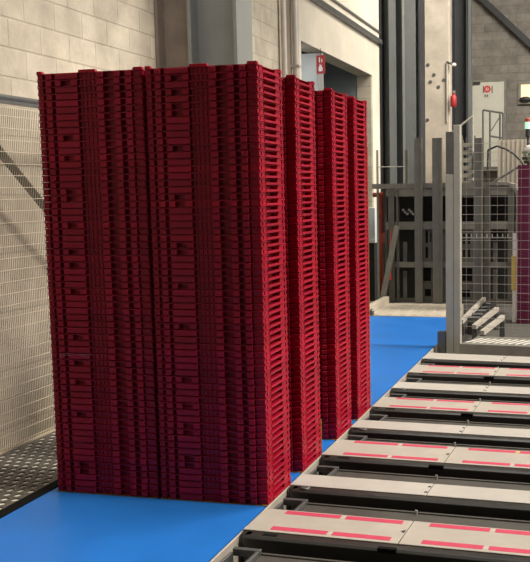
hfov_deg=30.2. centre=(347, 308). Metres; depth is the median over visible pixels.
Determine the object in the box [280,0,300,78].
pipes
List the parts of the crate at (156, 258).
corner post, folded panel, long rail, corner post, rail, corner post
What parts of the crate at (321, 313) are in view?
corner post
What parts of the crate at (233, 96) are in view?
corner post, folded panel, long rail, corner post, rail, corner post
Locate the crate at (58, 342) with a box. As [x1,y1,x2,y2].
[51,339,155,347]
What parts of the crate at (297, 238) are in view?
corner post, rail, corner post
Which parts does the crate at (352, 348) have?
corner post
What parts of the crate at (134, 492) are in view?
folded panel, long rail, corner post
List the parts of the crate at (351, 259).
corner post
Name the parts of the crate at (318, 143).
corner post, corner post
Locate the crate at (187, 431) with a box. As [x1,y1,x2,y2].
[159,416,289,438]
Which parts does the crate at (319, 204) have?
corner post, corner post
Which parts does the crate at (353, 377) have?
corner post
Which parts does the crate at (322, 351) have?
corner post, rail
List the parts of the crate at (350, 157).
corner post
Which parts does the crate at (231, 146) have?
corner post, folded panel, long rail, corner post, rail, corner post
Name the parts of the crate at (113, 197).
corner post, folded panel, long rail, corner post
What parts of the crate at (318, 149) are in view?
corner post, corner post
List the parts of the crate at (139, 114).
corner post, folded panel, long rail, corner post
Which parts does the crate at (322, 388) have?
corner post, rail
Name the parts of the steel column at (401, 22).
panel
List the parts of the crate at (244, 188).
corner post, folded panel, long rail, corner post, rail, corner post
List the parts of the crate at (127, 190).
corner post, folded panel, long rail, corner post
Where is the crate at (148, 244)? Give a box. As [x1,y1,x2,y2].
[45,241,154,247]
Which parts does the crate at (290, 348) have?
corner post, rail, corner post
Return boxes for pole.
[492,166,517,181]
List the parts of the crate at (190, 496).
corner post, folded panel, long rail, corner post, rail, corner post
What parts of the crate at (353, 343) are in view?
corner post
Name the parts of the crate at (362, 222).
corner post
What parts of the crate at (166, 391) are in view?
corner post, folded panel, long rail, corner post, rail, corner post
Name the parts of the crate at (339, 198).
corner post, corner post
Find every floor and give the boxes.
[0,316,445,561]
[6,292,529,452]
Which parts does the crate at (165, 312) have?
corner post, folded panel, long rail, corner post, rail, corner post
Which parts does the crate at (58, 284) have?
corner post, folded panel, long rail, corner post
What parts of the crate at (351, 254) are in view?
corner post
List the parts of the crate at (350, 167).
corner post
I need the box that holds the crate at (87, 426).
[55,421,158,432]
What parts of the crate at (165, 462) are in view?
corner post, folded panel, long rail, corner post, rail, corner post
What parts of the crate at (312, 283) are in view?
corner post, rail, corner post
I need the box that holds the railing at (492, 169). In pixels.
[482,109,503,171]
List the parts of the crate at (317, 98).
corner post, rail, corner post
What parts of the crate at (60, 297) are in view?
corner post, folded panel, long rail, corner post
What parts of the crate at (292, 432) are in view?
corner post, rail, corner post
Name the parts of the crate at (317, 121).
corner post, rail, corner post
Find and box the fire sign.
[316,48,324,73]
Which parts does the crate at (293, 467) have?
corner post, rail, corner post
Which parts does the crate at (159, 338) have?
corner post, folded panel, long rail, corner post, rail, corner post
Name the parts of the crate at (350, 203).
corner post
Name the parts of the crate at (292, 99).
corner post, rail, corner post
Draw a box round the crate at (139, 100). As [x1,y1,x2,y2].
[38,97,146,107]
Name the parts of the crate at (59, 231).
corner post, folded panel, long rail, corner post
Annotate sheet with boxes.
[57,490,161,498]
[161,490,283,505]
[291,455,320,472]
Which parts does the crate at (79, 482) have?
folded panel, long rail, corner post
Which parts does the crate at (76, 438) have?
corner post, folded panel, long rail, corner post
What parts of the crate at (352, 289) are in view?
corner post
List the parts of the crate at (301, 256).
corner post, rail, corner post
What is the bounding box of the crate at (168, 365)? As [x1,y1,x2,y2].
[157,353,288,371]
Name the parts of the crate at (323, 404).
corner post, rail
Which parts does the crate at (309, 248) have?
corner post, rail, corner post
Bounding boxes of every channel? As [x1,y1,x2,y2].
[220,546,349,561]
[274,497,529,530]
[310,465,529,490]
[344,435,529,450]
[365,414,529,428]
[388,393,529,403]
[404,378,529,387]
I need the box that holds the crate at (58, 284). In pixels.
[47,281,153,288]
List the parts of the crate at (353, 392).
corner post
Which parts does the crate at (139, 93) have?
corner post, folded panel, long rail, corner post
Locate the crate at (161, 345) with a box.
[155,334,287,350]
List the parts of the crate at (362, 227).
corner post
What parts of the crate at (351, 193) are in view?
corner post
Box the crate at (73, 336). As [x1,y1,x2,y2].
[50,333,155,341]
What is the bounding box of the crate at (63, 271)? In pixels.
[46,268,154,274]
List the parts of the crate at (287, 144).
corner post, rail, corner post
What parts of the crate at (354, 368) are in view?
corner post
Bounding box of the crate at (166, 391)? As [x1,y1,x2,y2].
[157,378,288,398]
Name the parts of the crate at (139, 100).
corner post, folded panel, long rail, corner post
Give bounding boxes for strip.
[320,419,321,452]
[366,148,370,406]
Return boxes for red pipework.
[372,192,384,294]
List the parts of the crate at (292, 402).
corner post, rail, corner post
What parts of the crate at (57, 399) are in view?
corner post, folded panel, long rail, corner post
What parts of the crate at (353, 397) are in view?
corner post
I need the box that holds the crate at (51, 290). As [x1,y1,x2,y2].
[47,287,154,294]
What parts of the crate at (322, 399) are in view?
corner post, rail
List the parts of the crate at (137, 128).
corner post, folded panel, long rail, corner post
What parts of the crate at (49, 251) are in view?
corner post, folded panel, long rail, corner post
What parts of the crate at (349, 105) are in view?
corner post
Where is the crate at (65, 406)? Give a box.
[54,403,158,413]
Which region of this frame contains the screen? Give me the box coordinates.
[498,139,526,291]
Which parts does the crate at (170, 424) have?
corner post, folded panel, long rail, corner post, rail, corner post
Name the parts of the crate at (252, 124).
corner post, folded panel, long rail, corner post, rail, corner post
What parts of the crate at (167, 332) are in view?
corner post, folded panel, long rail, corner post, rail, corner post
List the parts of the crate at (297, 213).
corner post, rail, corner post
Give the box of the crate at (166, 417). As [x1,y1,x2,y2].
[159,403,289,424]
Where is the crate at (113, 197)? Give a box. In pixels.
[43,194,152,201]
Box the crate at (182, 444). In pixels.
[159,428,289,451]
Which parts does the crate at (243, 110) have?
corner post, folded panel, long rail, corner post, rail, corner post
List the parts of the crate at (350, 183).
corner post, corner post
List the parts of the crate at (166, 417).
corner post, folded panel, long rail, corner post, rail, corner post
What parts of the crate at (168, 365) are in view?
corner post, folded panel, long rail, corner post, rail, corner post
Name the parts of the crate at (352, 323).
corner post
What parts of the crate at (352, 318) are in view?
corner post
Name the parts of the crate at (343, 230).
corner post, rail, corner post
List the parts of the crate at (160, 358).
corner post, folded panel, long rail, corner post, rail, corner post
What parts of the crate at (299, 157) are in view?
corner post, rail, corner post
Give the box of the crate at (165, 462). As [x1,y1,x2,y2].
[160,447,289,471]
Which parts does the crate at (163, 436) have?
corner post, folded panel, long rail, corner post, rail, corner post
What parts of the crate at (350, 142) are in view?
corner post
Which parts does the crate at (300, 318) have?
corner post, rail, corner post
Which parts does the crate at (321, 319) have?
corner post, rail, corner post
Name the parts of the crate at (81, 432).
folded panel, long rail, corner post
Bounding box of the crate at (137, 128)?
[39,125,147,134]
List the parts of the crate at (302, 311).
corner post, rail, corner post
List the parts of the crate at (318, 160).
corner post, corner post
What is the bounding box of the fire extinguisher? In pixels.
[450,90,456,107]
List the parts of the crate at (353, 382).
corner post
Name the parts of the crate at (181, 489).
folded panel, long rail, corner post, rail, corner post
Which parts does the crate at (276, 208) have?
corner post, folded panel, long rail, corner post, rail, corner post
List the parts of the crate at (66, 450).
folded panel, long rail, corner post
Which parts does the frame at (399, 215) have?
piston rod, piston rod, panel, plate, panel, panel, piston rod, piston rod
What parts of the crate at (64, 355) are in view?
corner post, folded panel, long rail, corner post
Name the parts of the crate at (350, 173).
corner post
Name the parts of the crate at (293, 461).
corner post, rail, corner post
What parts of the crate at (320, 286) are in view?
corner post, corner post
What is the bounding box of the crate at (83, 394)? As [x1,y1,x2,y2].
[53,390,157,399]
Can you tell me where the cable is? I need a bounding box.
[486,145,523,181]
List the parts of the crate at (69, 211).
corner post, folded panel, long rail, corner post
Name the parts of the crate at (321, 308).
corner post, corner post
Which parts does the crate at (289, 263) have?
corner post, rail, corner post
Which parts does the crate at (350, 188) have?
corner post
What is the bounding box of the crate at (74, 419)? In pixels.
[54,415,158,425]
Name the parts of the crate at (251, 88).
corner post, folded panel, long rail, corner post, rail, corner post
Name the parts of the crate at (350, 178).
corner post, corner post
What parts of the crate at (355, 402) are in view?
corner post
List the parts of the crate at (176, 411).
corner post, folded panel, long rail, corner post, rail, corner post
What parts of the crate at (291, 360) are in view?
corner post, rail, corner post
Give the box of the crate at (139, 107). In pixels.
[38,104,146,114]
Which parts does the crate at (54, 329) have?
corner post, folded panel, long rail, corner post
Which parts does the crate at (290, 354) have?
corner post, rail, corner post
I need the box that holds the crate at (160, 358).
[156,347,287,364]
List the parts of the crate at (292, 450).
corner post, rail, corner post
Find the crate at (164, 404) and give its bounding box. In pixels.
[158,391,289,411]
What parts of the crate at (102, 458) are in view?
folded panel, long rail, corner post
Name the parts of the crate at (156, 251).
corner post, folded panel, long rail, corner post, rail, corner post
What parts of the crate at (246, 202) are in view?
corner post, folded panel, long rail, corner post, rail, corner post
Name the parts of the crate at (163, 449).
corner post, folded panel, long rail, corner post, rail, corner post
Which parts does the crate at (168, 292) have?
corner post, folded panel, long rail, corner post, rail, corner post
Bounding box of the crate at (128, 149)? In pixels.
[41,146,149,155]
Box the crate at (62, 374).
[52,371,157,380]
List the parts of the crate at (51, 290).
corner post, folded panel, long rail, corner post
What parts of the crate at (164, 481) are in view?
corner post, folded panel, long rail, corner post, rail, corner post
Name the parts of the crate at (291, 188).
corner post, rail, corner post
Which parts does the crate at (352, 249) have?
corner post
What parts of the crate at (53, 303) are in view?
corner post, folded panel, long rail, corner post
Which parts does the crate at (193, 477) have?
corner post, folded panel, long rail, corner post, rail, corner post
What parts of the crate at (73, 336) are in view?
corner post, folded panel, long rail, corner post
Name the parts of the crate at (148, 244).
corner post, folded panel, long rail, corner post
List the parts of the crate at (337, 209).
corner post, rail, corner post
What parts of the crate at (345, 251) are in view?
corner post, rail, corner post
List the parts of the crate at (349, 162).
corner post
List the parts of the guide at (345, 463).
slot plate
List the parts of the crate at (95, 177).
corner post, folded panel, long rail, corner post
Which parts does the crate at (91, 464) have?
corner post, folded panel, long rail, corner post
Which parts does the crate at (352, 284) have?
corner post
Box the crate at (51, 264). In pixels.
[47,261,152,267]
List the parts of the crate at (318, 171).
corner post, corner post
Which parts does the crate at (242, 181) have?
corner post, folded panel, long rail, corner post, rail, corner post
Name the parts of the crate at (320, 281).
corner post, corner post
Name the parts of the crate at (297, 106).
corner post, rail, corner post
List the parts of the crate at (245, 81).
corner post, folded panel, long rail, corner post, rail, corner post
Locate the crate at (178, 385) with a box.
[157,372,288,391]
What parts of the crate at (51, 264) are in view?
corner post, folded panel, long rail, corner post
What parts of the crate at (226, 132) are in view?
corner post, folded panel, long rail, corner post, rail, corner post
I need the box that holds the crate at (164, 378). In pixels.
[157,366,288,384]
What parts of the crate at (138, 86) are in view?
corner post, folded panel, long rail, corner post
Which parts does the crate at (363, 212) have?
corner post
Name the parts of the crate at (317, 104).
corner post, rail, corner post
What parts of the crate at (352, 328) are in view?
corner post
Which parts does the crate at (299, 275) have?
corner post, rail, corner post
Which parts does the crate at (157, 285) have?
corner post, folded panel, long rail, corner post, rail, corner post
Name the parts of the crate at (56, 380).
corner post, folded panel, long rail, corner post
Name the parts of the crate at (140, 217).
corner post, folded panel, long rail, corner post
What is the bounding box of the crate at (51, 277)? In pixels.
[47,274,153,281]
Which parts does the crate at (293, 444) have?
corner post, rail, corner post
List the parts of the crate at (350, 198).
corner post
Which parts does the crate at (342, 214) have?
corner post, corner post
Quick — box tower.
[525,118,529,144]
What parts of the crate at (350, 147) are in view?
corner post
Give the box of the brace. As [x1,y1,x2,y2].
[479,0,529,47]
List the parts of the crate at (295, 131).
corner post, rail, corner post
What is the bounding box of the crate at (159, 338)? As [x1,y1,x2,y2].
[155,328,287,344]
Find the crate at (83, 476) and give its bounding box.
[57,471,160,483]
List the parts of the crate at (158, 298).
corner post, folded panel, long rail, corner post, rail, corner post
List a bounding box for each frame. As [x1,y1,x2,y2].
[210,348,433,561]
[372,182,518,303]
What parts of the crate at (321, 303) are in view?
corner post, rail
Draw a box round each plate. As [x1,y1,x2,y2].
[243,508,412,544]
[290,474,433,496]
[321,439,454,463]
[350,420,465,433]
[370,296,462,316]
[371,397,479,411]
[392,382,488,392]
[398,521,529,557]
[408,365,498,375]
[421,353,506,361]
[426,484,529,504]
[444,447,529,468]
[461,426,529,437]
[467,336,529,345]
[474,402,529,414]
[485,386,529,394]
[494,368,529,377]
[502,356,529,362]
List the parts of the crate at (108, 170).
corner post, folded panel, long rail, corner post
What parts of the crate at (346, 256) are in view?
corner post, corner post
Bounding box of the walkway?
[0,431,58,518]
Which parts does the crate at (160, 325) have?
corner post, folded panel, long rail, corner post, rail, corner post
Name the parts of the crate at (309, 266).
corner post, rail, corner post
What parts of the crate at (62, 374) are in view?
folded panel, long rail, corner post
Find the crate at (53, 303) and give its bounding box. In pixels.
[48,300,154,307]
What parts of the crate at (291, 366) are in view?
corner post, rail, corner post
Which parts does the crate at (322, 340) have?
corner post, corner post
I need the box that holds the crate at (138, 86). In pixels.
[37,83,145,94]
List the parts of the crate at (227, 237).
corner post, folded panel, long rail, corner post, rail, corner post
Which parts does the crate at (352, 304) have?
corner post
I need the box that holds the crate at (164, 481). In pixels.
[161,465,290,490]
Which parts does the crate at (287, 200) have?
corner post, rail, corner post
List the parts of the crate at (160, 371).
corner post, folded panel, long rail, corner post, rail, corner post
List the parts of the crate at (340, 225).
corner post, rail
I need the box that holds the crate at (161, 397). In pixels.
[157,385,288,404]
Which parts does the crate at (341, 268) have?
corner post, rail, corner post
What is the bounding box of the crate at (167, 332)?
[155,321,287,337]
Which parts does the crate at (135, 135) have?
corner post, folded panel, long rail, corner post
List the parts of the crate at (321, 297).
corner post, rail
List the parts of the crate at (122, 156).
corner post, folded panel, long rail, corner post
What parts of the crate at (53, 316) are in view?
corner post, folded panel, long rail, corner post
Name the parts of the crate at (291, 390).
corner post, rail, corner post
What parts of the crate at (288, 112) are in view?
corner post, rail, corner post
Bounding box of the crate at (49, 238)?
[45,234,151,241]
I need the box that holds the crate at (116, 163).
[42,160,154,168]
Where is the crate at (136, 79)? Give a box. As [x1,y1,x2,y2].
[37,76,145,87]
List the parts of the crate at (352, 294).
corner post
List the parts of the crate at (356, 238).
corner post, corner post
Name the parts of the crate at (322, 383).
corner post, rail, corner post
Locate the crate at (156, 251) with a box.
[152,244,285,254]
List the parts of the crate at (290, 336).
corner post, rail, corner post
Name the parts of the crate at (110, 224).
corner post, folded panel, long rail, corner post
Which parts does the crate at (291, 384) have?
corner post, rail, corner post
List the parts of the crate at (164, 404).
corner post, folded panel, long rail, corner post, rail, corner post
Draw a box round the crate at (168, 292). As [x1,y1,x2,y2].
[154,283,286,296]
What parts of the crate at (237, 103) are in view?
corner post, folded panel, long rail, corner post, rail, corner post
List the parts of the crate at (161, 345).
corner post, folded panel, long rail, corner post, rail, corner post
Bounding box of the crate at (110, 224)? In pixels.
[44,221,150,228]
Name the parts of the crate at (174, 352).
corner post, folded panel, long rail, corner post, rail, corner post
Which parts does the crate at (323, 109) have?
corner post, rail, corner post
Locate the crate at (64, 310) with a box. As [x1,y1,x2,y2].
[49,307,154,314]
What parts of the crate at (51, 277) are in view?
corner post, folded panel, long rail, corner post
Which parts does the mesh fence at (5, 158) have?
rail, rail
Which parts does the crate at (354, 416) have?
corner post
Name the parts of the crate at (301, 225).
corner post, rail, corner post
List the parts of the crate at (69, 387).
corner post, folded panel, long rail, corner post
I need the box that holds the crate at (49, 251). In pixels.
[45,248,152,254]
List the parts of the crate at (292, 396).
corner post, rail, corner post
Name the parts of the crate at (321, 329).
corner post, rail, corner post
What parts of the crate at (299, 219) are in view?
corner post, rail, corner post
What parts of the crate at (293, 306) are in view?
corner post, rail, corner post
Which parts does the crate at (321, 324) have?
corner post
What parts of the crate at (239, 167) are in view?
corner post, folded panel, long rail, corner post, rail, corner post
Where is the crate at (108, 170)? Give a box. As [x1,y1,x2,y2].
[42,167,151,175]
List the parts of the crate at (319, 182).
corner post, corner post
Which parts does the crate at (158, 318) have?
corner post, folded panel, long rail, corner post, rail, corner post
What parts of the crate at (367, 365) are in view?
corner post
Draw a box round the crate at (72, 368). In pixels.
[52,364,156,373]
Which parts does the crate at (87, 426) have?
corner post, folded panel, long rail, corner post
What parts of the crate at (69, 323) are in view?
corner post, folded panel, long rail, corner post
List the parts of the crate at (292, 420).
corner post, rail, corner post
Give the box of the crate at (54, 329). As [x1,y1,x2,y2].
[49,326,156,334]
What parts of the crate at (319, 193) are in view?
corner post, corner post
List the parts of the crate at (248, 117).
corner post, folded panel, long rail, corner post, rail, corner post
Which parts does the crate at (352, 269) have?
corner post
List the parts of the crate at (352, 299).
corner post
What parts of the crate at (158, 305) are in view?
corner post, folded panel, long rail, corner post, rail, corner post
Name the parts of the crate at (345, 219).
corner post, corner post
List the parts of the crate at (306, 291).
corner post, rail, corner post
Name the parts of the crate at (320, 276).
corner post, rail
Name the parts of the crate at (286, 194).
corner post, rail, corner post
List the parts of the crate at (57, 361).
corner post, folded panel, long rail, corner post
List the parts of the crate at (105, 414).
corner post, folded panel, long rail, corner post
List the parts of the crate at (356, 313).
corner post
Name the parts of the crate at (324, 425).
corner post, rail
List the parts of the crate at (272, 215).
corner post, folded panel, long rail, corner post, rail, corner post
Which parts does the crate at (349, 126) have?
corner post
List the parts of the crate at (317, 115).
corner post, corner post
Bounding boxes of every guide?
[241,531,529,561]
[289,486,529,520]
[321,455,529,482]
[350,428,529,447]
[371,407,529,424]
[391,388,529,401]
[408,373,529,384]
[422,358,529,368]
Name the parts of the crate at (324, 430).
corner post, rail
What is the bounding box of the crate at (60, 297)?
[48,294,154,301]
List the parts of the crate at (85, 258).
corner post, folded panel, long rail, corner post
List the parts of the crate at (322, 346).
corner post, rail, corner post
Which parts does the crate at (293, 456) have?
corner post, rail, corner post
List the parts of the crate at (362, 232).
corner post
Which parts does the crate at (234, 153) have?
corner post, folded panel, long rail, corner post, rail, corner post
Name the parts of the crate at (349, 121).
corner post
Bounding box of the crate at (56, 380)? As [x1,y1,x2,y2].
[52,377,157,386]
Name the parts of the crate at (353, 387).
corner post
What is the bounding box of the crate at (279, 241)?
[152,238,285,247]
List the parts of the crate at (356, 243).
corner post, corner post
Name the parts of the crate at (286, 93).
corner post, rail, corner post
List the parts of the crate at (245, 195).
corner post, folded panel, long rail, corner post, rail, corner post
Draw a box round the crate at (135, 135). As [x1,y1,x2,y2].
[40,132,147,141]
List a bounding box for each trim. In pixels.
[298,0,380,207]
[310,0,382,44]
[518,81,529,104]
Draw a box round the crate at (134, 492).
[58,484,161,496]
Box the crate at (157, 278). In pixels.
[153,270,286,282]
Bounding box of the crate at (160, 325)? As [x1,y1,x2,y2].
[155,315,287,330]
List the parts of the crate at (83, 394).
folded panel, long rail, corner post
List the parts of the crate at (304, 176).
corner post, rail, corner post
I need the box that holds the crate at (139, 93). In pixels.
[38,90,146,101]
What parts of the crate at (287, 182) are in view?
corner post, rail, corner post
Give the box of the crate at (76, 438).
[55,434,159,445]
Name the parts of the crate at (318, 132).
corner post, rail, corner post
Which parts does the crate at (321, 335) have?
corner post, rail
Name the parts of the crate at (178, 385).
corner post, folded panel, long rail, corner post, rail, corner post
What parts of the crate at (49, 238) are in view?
corner post, folded panel, long rail, corner post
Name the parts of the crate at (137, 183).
corner post, folded panel, long rail, corner post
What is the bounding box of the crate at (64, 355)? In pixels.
[51,352,156,360]
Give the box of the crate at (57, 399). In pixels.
[53,396,158,406]
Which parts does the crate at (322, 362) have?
corner post, rail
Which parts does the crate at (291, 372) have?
corner post, rail, corner post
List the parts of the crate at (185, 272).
corner post, folded panel, long rail, corner post, rail, corner post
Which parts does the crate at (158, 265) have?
corner post, folded panel, long rail, corner post, rail, corner post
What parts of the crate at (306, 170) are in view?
corner post, rail, corner post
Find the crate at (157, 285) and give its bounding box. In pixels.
[153,277,286,289]
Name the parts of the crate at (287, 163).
corner post, rail, corner post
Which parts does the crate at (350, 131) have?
corner post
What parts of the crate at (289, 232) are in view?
corner post, rail, corner post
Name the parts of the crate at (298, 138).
corner post, rail, corner post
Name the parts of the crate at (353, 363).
corner post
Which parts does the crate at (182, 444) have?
folded panel, long rail, corner post, rail, corner post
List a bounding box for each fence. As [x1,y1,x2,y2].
[0,94,55,454]
[437,125,529,357]
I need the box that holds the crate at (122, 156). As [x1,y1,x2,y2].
[41,153,152,161]
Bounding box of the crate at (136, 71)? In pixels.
[36,66,145,80]
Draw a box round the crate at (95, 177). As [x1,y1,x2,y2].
[42,174,149,181]
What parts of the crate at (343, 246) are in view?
corner post, rail, corner post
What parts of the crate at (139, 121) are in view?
corner post, folded panel, long rail, corner post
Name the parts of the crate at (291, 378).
corner post, rail, corner post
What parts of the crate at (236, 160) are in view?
corner post, folded panel, long rail, corner post, rail, corner post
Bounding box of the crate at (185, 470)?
[161,453,290,477]
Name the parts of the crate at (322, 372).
corner post, rail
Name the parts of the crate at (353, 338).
corner post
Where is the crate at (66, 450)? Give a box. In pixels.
[56,446,160,458]
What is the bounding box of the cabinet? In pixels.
[368,208,377,300]
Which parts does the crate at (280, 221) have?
corner post, folded panel, long rail, corner post, rail, corner post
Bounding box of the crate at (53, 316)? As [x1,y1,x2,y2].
[49,313,154,321]
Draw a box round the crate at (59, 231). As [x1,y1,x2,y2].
[45,228,151,234]
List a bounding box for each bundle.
[519,97,529,101]
[522,145,528,164]
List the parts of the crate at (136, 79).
corner post, folded panel, long rail, corner post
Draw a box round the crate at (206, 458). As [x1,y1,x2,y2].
[160,441,290,464]
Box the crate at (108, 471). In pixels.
[57,465,160,477]
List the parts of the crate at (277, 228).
corner post, folded panel, long rail, corner post, rail, corner post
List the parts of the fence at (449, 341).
post plate, post, post, rail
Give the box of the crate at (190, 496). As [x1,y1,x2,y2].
[162,477,291,504]
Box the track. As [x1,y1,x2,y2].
[462,234,512,237]
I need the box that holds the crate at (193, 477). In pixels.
[161,459,290,484]
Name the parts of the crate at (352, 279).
corner post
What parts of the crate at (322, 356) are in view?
corner post, rail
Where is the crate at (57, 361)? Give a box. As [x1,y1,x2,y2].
[51,358,156,367]
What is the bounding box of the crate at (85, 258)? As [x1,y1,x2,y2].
[46,255,152,261]
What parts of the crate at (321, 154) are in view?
corner post, corner post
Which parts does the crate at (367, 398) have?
corner post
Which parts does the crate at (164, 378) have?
folded panel, long rail, corner post, rail, corner post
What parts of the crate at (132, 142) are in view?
corner post, folded panel, long rail, corner post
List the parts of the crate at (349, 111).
corner post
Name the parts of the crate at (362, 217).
corner post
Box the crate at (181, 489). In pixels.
[161,471,290,497]
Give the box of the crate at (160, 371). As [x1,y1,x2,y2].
[157,360,288,377]
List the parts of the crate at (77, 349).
corner post, folded panel, long rail, corner post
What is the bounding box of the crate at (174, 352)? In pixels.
[156,341,287,357]
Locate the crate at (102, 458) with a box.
[56,453,160,464]
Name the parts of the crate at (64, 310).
corner post, folded panel, long rail, corner post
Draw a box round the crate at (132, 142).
[40,139,148,148]
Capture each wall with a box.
[0,0,380,450]
[301,51,356,98]
[472,0,529,181]
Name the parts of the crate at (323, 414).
corner post, rail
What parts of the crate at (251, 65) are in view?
corner post, folded panel, long rail, corner post, rail, corner post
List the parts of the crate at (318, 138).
corner post, corner post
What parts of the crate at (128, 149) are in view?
corner post, folded panel, long rail, corner post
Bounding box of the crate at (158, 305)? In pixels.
[154,296,286,309]
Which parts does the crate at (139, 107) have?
corner post, folded panel, long rail, corner post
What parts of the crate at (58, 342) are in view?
corner post, folded panel, long rail, corner post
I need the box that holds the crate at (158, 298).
[154,289,286,303]
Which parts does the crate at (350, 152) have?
corner post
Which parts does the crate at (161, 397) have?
corner post, folded panel, long rail, corner post, rail, corner post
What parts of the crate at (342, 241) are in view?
corner post, corner post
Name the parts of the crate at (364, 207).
corner post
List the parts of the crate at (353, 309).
corner post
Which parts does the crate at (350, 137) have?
corner post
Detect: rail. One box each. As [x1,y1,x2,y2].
[462,297,485,335]
[472,307,498,338]
[480,315,504,336]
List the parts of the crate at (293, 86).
corner post, rail, corner post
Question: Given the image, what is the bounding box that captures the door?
[472,79,506,166]
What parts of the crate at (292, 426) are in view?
corner post, rail, corner post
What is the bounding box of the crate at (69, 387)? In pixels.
[53,384,157,393]
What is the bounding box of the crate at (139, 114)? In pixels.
[39,111,146,121]
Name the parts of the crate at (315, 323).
corner post, rail, corner post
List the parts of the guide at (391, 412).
slot plate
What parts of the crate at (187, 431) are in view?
folded panel, long rail, corner post, rail, corner post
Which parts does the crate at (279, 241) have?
corner post, folded panel, long rail, corner post, rail, corner post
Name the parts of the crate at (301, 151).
corner post, rail, corner post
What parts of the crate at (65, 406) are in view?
corner post, folded panel, long rail, corner post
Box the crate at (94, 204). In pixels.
[44,201,150,208]
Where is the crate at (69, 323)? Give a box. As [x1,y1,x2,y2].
[50,320,155,327]
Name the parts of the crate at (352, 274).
corner post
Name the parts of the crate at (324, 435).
corner post, rail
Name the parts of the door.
frame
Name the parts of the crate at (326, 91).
corner post, rail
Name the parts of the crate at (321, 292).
corner post, rail, corner post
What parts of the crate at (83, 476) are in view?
corner post, folded panel, long rail, corner post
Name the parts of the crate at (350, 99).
corner post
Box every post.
[376,150,379,298]
[405,150,407,182]
[414,138,422,303]
[432,138,442,303]
[474,138,482,312]
[511,233,516,321]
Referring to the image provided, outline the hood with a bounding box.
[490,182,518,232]
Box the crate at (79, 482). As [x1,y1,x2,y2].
[58,478,161,489]
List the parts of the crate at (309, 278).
corner post, rail, corner post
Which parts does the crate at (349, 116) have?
corner post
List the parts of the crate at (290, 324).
corner post, rail, corner post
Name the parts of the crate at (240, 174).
corner post, folded panel, long rail, corner post, rail, corner post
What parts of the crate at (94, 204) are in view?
corner post, folded panel, long rail, corner post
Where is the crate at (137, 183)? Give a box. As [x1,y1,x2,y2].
[42,180,149,188]
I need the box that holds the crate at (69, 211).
[43,207,152,214]
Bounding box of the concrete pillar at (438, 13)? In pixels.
[425,0,451,182]
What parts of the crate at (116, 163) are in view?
corner post, folded panel, long rail, corner post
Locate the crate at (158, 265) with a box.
[153,257,285,268]
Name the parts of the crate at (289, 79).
corner post, rail, corner post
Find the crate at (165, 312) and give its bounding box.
[154,302,286,316]
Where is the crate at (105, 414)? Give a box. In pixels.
[54,409,158,419]
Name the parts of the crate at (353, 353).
corner post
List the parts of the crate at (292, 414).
corner post, rail, corner post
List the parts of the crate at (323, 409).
corner post, rail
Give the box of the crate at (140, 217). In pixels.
[44,214,153,221]
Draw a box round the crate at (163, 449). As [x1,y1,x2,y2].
[160,434,289,458]
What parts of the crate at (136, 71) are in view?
corner post, folded panel, long rail, corner post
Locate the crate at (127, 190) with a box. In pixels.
[42,187,149,194]
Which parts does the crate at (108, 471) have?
corner post, folded panel, long rail, corner post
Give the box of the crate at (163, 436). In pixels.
[159,422,289,444]
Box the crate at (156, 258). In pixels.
[152,251,285,261]
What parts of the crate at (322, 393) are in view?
corner post, rail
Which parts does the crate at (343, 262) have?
corner post, corner post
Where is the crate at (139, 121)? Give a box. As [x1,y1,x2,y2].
[39,118,147,128]
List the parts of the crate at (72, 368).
corner post, folded panel, long rail, corner post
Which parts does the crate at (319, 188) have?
corner post, corner post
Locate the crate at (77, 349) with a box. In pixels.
[51,345,156,354]
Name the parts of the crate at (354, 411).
corner post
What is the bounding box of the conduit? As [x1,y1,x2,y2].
[446,61,455,121]
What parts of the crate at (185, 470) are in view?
corner post, folded panel, long rail, corner post, rail, corner post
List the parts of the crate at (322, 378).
corner post, rail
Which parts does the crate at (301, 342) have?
corner post, rail, corner post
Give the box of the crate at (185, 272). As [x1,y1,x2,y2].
[153,264,285,275]
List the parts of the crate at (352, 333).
corner post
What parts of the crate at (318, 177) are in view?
corner post, corner post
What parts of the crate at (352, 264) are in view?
corner post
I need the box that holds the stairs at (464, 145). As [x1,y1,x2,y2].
[449,115,475,181]
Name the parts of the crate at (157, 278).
corner post, folded panel, long rail, corner post, rail, corner post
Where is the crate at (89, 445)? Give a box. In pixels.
[56,440,159,451]
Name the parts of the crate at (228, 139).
corner post, folded panel, long rail, corner post, rail, corner post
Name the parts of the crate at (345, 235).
corner post, corner post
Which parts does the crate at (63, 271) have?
corner post, folded panel, long rail, corner post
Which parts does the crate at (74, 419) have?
corner post, folded panel, long rail, corner post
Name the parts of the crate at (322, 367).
corner post, rail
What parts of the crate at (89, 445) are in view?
corner post, folded panel, long rail, corner post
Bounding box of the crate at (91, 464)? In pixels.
[57,459,160,470]
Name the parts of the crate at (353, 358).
corner post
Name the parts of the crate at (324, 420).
corner post, rail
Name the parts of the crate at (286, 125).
corner post, rail, corner post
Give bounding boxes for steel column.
[154,0,252,67]
[379,0,425,279]
[452,0,471,180]
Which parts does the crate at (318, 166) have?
corner post, corner post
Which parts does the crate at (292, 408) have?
corner post, rail, corner post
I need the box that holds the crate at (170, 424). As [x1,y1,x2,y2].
[159,410,289,431]
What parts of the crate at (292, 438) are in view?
corner post, rail, corner post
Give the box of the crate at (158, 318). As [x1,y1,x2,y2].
[154,309,287,323]
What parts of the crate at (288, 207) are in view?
corner post, rail, corner post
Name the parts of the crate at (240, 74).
corner post, folded panel, long rail, corner post, rail, corner post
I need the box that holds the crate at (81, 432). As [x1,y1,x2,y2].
[55,428,159,438]
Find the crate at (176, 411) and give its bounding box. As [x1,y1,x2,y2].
[158,397,288,418]
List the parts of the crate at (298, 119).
corner post, rail, corner post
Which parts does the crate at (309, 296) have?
corner post, rail, corner post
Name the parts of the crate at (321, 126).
corner post, corner post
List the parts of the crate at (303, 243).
corner post, rail, corner post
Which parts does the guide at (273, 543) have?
slot plate, slot plate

